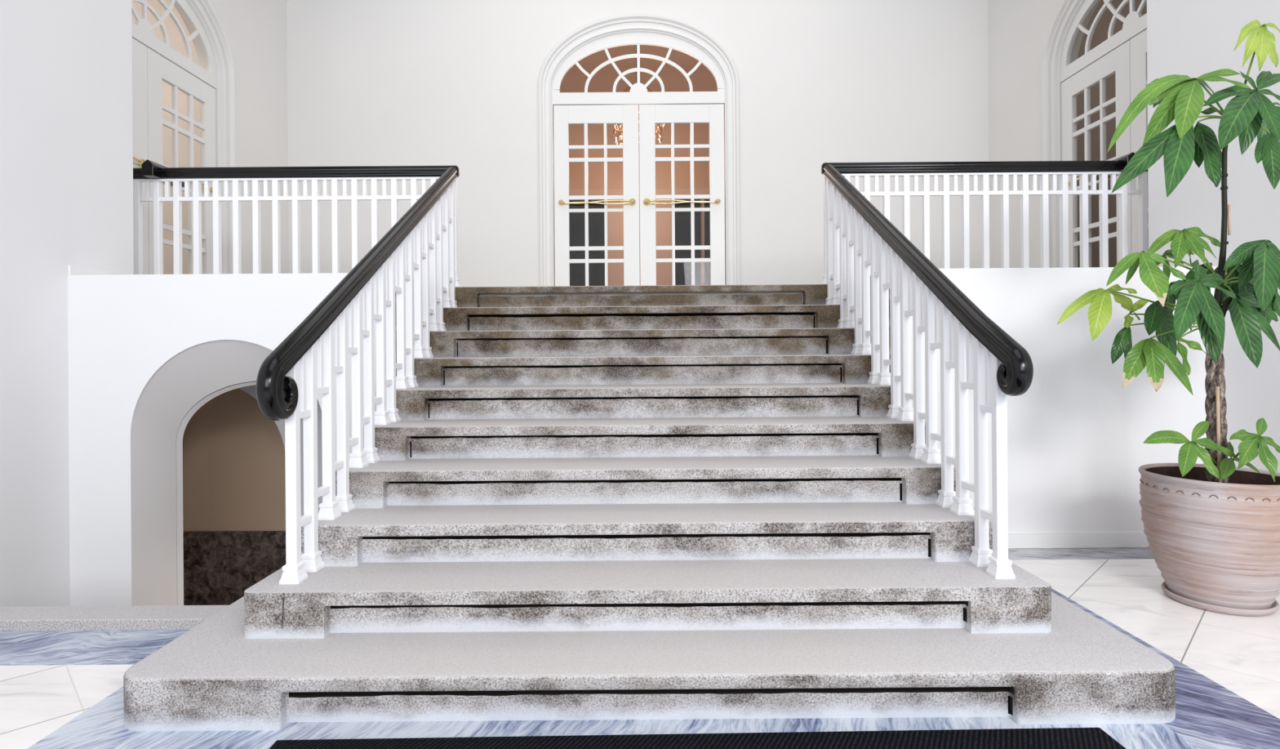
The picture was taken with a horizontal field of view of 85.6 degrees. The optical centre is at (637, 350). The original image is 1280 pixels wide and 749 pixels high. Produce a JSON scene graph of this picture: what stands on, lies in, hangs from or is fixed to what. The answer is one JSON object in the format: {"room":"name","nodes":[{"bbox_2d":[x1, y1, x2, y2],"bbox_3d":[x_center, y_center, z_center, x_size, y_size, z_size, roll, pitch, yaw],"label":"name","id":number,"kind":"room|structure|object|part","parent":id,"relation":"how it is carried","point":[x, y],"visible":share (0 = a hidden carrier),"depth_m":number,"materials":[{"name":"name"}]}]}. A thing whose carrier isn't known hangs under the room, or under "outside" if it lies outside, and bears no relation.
{"room":"entrance hall","nodes":[
{"label":"entrance hall","id":0,"kind":"room"},
{"bbox_2d":[0,0,133,606],"bbox_3d":[-3.845,-1.047,0.550,0.985,6.700,8.100,0,0,0],"label":"wall","id":1,"kind":"structure","parent":0,"point":[66,117],"depth_m":3.92,"materials":[{"name":"white paint"}]},
{"bbox_2d":[67,264,129,275],"bbox_3d":[-3.341,-0.475,4.330,0.015,0.060,0.540,0,0,0],"label":"baseboard","id":2,"kind":"structure","parent":1,"relation":"attached to","point":[72,269],"depth_m":4.18,"materials":[{"name":"white wood"}]},
{"bbox_2d":[131,0,200,274],"bbox_3d":[-6.357,-2.344,6.100,4.260,3.868,4.400,0,0,0],"label":"wall","id":3,"kind":"structure","parent":0,"point":[175,40],"depth_m":8.20,"materials":[{"name":"beige paint"}]},
{"bbox_2d":[67,272,376,605],"bbox_3d":[-2.380,0.920,4.287,1.915,2.744,0.455,0,0,0],"label":"wall","id":4,"kind":"structure","parent":0,"point":[144,349],"depth_m":4.06,"materials":[{"name":"white paint"}]},
{"bbox_2d":[176,385,285,531],"bbox_3d":[-2.777,0.995,5.160,2.690,2.600,1.380,0,0,0],"label":"wall","id":5,"kind":"structure","parent":0,"point":[234,471],"depth_m":5.75,"materials":[{"name":"beige paint"}]},
{"bbox_2d":[176,530,285,604],"bbox_3d":[-2.721,1.837,5.468,2.590,0.915,0.565,0,0,0],"label":"dado","id":6,"kind":"object","parent":5,"relation":"attached to","point":[219,566],"visible":0.04,"depth_m":5.74,"materials":[{"name":"stone"}]},
{"bbox_2d":[173,0,288,273],"bbox_3d":[-4.187,-2.310,6.300,0.280,4.168,3.400,0,0,0],"label":"wall","id":7,"kind":"structure","parent":0,"point":[255,31],"depth_m":7.36,"materials":[{"name":"white paint"}]},
{"bbox_2d":[131,0,235,274],"bbox_3d":[-4.086,-1.945,5.810,0.156,3.036,2.216,0,0,0],"label":"door","id":8,"kind":"structure","parent":7,"relation":"in","point":[154,62],"depth_m":6.36,"materials":[{"name":"white wood"}]},
{"bbox_3d":[-4.086,-1.945,5.810,0.156,3.036,2.216,0,0,0],"label":"architrave","id":9,"kind":"part","parent":8,"relation":"part of","materials":[{"name":"white wood"}]},
{"bbox_2d":[231,380,322,515],"bbox_3d":[-2.727,0.995,5.230,2.590,2.600,0.060,0,0,0],"label":"wall","id":10,"kind":"structure","parent":0,"point":[251,389],"depth_m":5.20,"materials":[{"name":"grey paint"}]},
{"bbox_2d":[612,124,622,145],"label":"chandelier","id":11,"kind":"object","parent":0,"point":[619,127],"depth_m":9.93,"materials":[{"name":"gold glass"}]},
{"bbox_2d":[286,0,990,286],"bbox_3d":[0.013,-2.342,8.140,8.720,4.168,0.280,0,0,0],"label":"wall","id":12,"kind":"structure","parent":0,"point":[371,82],"depth_m":8.00,"materials":[{"name":"white paint"}]},
{"bbox_2d":[537,13,742,286],"bbox_3d":[0.022,-2.183,8.042,2.350,3.450,0.156,0,0,0],"label":"door","id":13,"kind":"structure","parent":12,"relation":"in","point":[563,109],"depth_m":8.07,"materials":[{"name":"white wood"}]},
{"bbox_2d":[553,44,724,285],"bbox_3d":[0.008,-2.942,9.940,7.000,4.968,3.320,0,0,0],"label":"wall","id":14,"kind":"structure","parent":0,"point":[702,79],"depth_m":11.50,"materials":[{"name":"beige paint"}]},
{"bbox_2d":[568,200,604,285],"bbox_3d":[-0.831,-1.506,11.469,0.600,2.108,0.062,0,0,0],"label":"door","id":15,"kind":"structure","parent":14,"relation":"in","point":[596,220],"depth_m":11.44,"materials":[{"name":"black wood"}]},
{"bbox_2d":[622,87,631,92],"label":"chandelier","id":16,"kind":"object","parent":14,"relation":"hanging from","point":[625,91],"depth_m":9.83,"materials":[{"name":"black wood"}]},
{"bbox_3d":[-0.003,-4.451,10.000,0.180,1.750,0.180,0,0,0],"label":"chain","id":17,"kind":"part","parent":16,"relation":"part of","materials":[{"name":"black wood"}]},
{"bbox_3d":[0.003,-3.635,10.000,0.904,0.398,0.904,0,0,0],"label":"frame","id":18,"kind":"part","parent":16,"relation":"part of","materials":[{"name":"metal"}]},
{"bbox_2d":[638,105,639,137],"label":"chandelier","id":19,"kind":"object","parent":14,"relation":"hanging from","point":[638,105],"depth_m":9.79,"materials":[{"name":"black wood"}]},
{"bbox_2d":[675,199,701,284],"bbox_3d":[0.834,-1.518,11.469,0.440,2.108,0.062,0,0,0],"label":"door","id":20,"kind":"structure","parent":14,"relation":"in","point":[682,219],"depth_m":11.44,"materials":[{"name":"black wood"}]},
{"bbox_2d":[704,199,725,284],"bbox_3d":[1.369,-1.522,11.469,0.500,2.108,0.062,0,0,0],"label":"door","id":21,"kind":"structure","parent":14,"relation":"in","point":[707,225],"depth_m":11.45,"materials":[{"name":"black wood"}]},
{"bbox_2d":[0,546,1279,748],"bbox_3d":[0.039,1.174,0.030,6.750,0.001,8.060,0,0,0],"label":"floor","id":22,"kind":"structure","parent":0,"point":[60,689],"depth_m":2.36,"materials":[{"name":"white stone"}]},
{"bbox_2d":[0,604,228,631],"bbox_3d":[-2.497,1.320,3.031,1.675,0.345,0.168,0,0,0],"label":"step","id":23,"kind":"structure","parent":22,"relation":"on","point":[135,616],"depth_m":2.97,"materials":[{"name":"stone"}]},
{"bbox_2d":[123,281,1175,730],"bbox_3d":[0.033,0.363,3.540,3.380,1.642,2.773,0,0,0],"label":"stone staircase","id":24,"kind":"structure","parent":22,"relation":"on","point":[625,506],"depth_m":2.70,"materials":[{"name":"stone"}]},
{"bbox_2d":[255,167,457,583],"bbox_3d":[-1.289,-0.212,3.618,0.072,2.139,2.491,0,0,0],"label":"stair railing","id":25,"kind":"object","parent":24,"relation":"on","point":[415,259],"visible":0.96,"depth_m":3.15,"materials":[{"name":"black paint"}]},
{"bbox_3d":[-1.292,-0.515,3.618,0.066,1.532,2.491,0,0,0],"label":"handrail","id":26,"kind":"part","parent":25,"relation":"part of","materials":[{"name":"black paint"}]},
{"bbox_2d":[822,164,1033,578],"bbox_3d":[1.347,-0.232,3.628,0.072,2.139,2.471,0,0,0],"label":"stair railing","id":27,"kind":"object","parent":24,"relation":"on","point":[864,247],"visible":0.98,"depth_m":3.15,"materials":[{"name":"black paint"}]},
{"bbox_3d":[1.344,-0.570,3.628,0.066,1.463,2.471,0,0,0],"label":"handrail","id":28,"kind":"part","parent":27,"relation":"part of","materials":[{"name":"black paint"}]},
{"bbox_2d":[269,726,1126,748],"bbox_3d":[0.172,1.167,1.650,2.516,0.012,0.936,0,0,0],"label":"doormat","id":29,"kind":"object","parent":22,"relation":"on","point":[1093,737],"visible":1,"depth_m":2.06,"materials":[{"name":"black rubber"}]},
{"bbox_2d":[1160,581,1279,615],"bbox_3d":[2.682,1.136,3.191,0.418,0.036,0.418,0,0,0],"label":"saucer","id":30,"kind":"object","parent":22,"relation":"on","point":[1275,605],"visible":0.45,"depth_m":3.04,"materials":[{"name":"ceramic"}]},
{"bbox_2d":[1057,19,1279,608],"bbox_3d":[2.574,-0.202,3.142,1.216,2.672,0.588,0,0,-27],"label":"potted plant","id":31,"kind":"object","parent":30,"relation":"on","point":[1211,530],"visible":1,"depth_m":3.06,"materials":[{"name":"green plant"}]},
{"bbox_3d":[2.680,0.848,3.191,0.588,0.570,0.588,0,0,0],"label":"pot","id":32,"kind":"part","parent":31,"relation":"part of","materials":[{"name":"ceramic"}]},
{"bbox_3d":[2.683,-0.605,3.182,0.214,1.072,0.052,0,0,0],"label":"stem","id":33,"kind":"part","parent":31,"relation":"part of","materials":[{"name":"brown plant"}]},
{"bbox_2d":[479,291,803,304],"bbox_3d":[0.027,-0.398,8.930,8.120,0.120,9.140,0,0,0],"label":"floor","id":34,"kind":"structure","parent":0,"point":[745,292],"depth_m":4.90,"materials":[{"name":"stone"}]},
{"bbox_2d":[133,159,461,286],"bbox_3d":[-2.480,-0.883,4.945,2.444,0.888,0.350,0,0,0],"label":"balustrade","id":35,"kind":"object","parent":34,"relation":"on","point":[157,174],"visible":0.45,"depth_m":4.86,"materials":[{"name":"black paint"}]},
{"bbox_3d":[-2.497,-1.075,4.880,2.402,0.028,0.028,0,0,0],"label":"rail","id":36,"kind":"part","parent":35,"relation":"part of","materials":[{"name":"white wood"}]},
{"bbox_3d":[-2.498,-1.209,4.880,2.402,0.016,0.036,0,0,0],"label":"rail","id":37,"kind":"part","parent":35,"relation":"part of","materials":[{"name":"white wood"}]},
{"bbox_3d":[-2.480,-1.257,4.880,2.438,0.080,0.066,0,0,0],"label":"handrail","id":38,"kind":"part","parent":35,"relation":"part of","materials":[{"name":"black paint"}]},
{"bbox_2d":[821,152,1147,284],"bbox_3d":[2.527,-0.921,4.945,2.444,0.888,0.350,0,0,0],"label":"balustrade","id":39,"kind":"object","parent":34,"relation":"on","point":[1100,171],"visible":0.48,"depth_m":4.86,"materials":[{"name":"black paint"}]},
{"bbox_3d":[2.522,-1.294,4.880,2.438,0.080,0.066,0,0,0],"label":"handrail","id":40,"kind":"part","parent":39,"relation":"part of","materials":[{"name":"black paint"}]},
{"bbox_3d":[2.540,-1.247,4.880,2.402,0.016,0.036,0,0,0],"label":"rail","id":41,"kind":"part","parent":39,"relation":"part of","materials":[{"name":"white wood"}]},
{"bbox_3d":[2.541,-1.113,4.880,2.402,0.028,0.028,0,0,0],"label":"rail","id":42,"kind":"part","parent":39,"relation":"part of","materials":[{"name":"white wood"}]},
{"bbox_2d":[654,124,664,142],"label":"chandelier","id":43,"kind":"object","parent":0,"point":[659,129],"depth_m":9.94,"materials":[{"name":"gold glass"}]},
{"bbox_2d":[987,0,1100,267],"bbox_3d":[4.213,-2.373,6.300,0.280,4.168,3.400,0,0,0],"label":"wall","id":44,"kind":"structure","parent":0,"point":[1018,30],"depth_m":7.37,"materials":[{"name":"white paint"}]},
{"bbox_2d":[1041,0,1148,267],"bbox_3d":[4.117,-2.006,5.810,0.156,3.036,2.216,0,0,0],"label":"door","id":45,"kind":"structure","parent":44,"relation":"in","point":[1123,54],"depth_m":6.37,"materials":[{"name":"white wood"}]},
{"bbox_3d":[4.117,-2.006,5.810,0.156,3.036,2.216,0,0,0],"label":"architrave","id":46,"kind":"part","parent":45,"relation":"part of","materials":[{"name":"white wood"}]},
{"bbox_2d":[911,266,1216,532],"bbox_3d":[2.450,0.334,4.210,1.915,1.644,0.300,0,0,0],"label":"wall","id":47,"kind":"structure","parent":0,"point":[1076,448],"depth_m":4.06,"materials":[{"name":"white paint"}]},
{"bbox_2d":[1008,531,1149,548],"bbox_3d":[2.456,1.110,4.053,1.915,0.092,0.014,0,0,0],"label":"baseboard","id":48,"kind":"structure","parent":47,"relation":"attached to","point":[1048,539],"depth_m":4.05,"materials":[{"name":"white wood"}]},
{"bbox_2d":[1076,0,1146,267],"bbox_3d":[6.382,-2.440,6.100,4.260,3.868,4.400,0,0,0],"label":"wall","id":49,"kind":"structure","parent":0,"point":[1100,33],"depth_m":8.20,"materials":[{"name":"beige paint"}]},
{"bbox_2d":[1146,0,1279,472],"bbox_3d":[3.886,-1.655,0.550,0.985,5.600,8.100,0,0,0],"label":"wall","id":50,"kind":"structure","parent":0,"point":[1192,38],"depth_m":3.98,"materials":[{"name":"white paint"}]}
]}

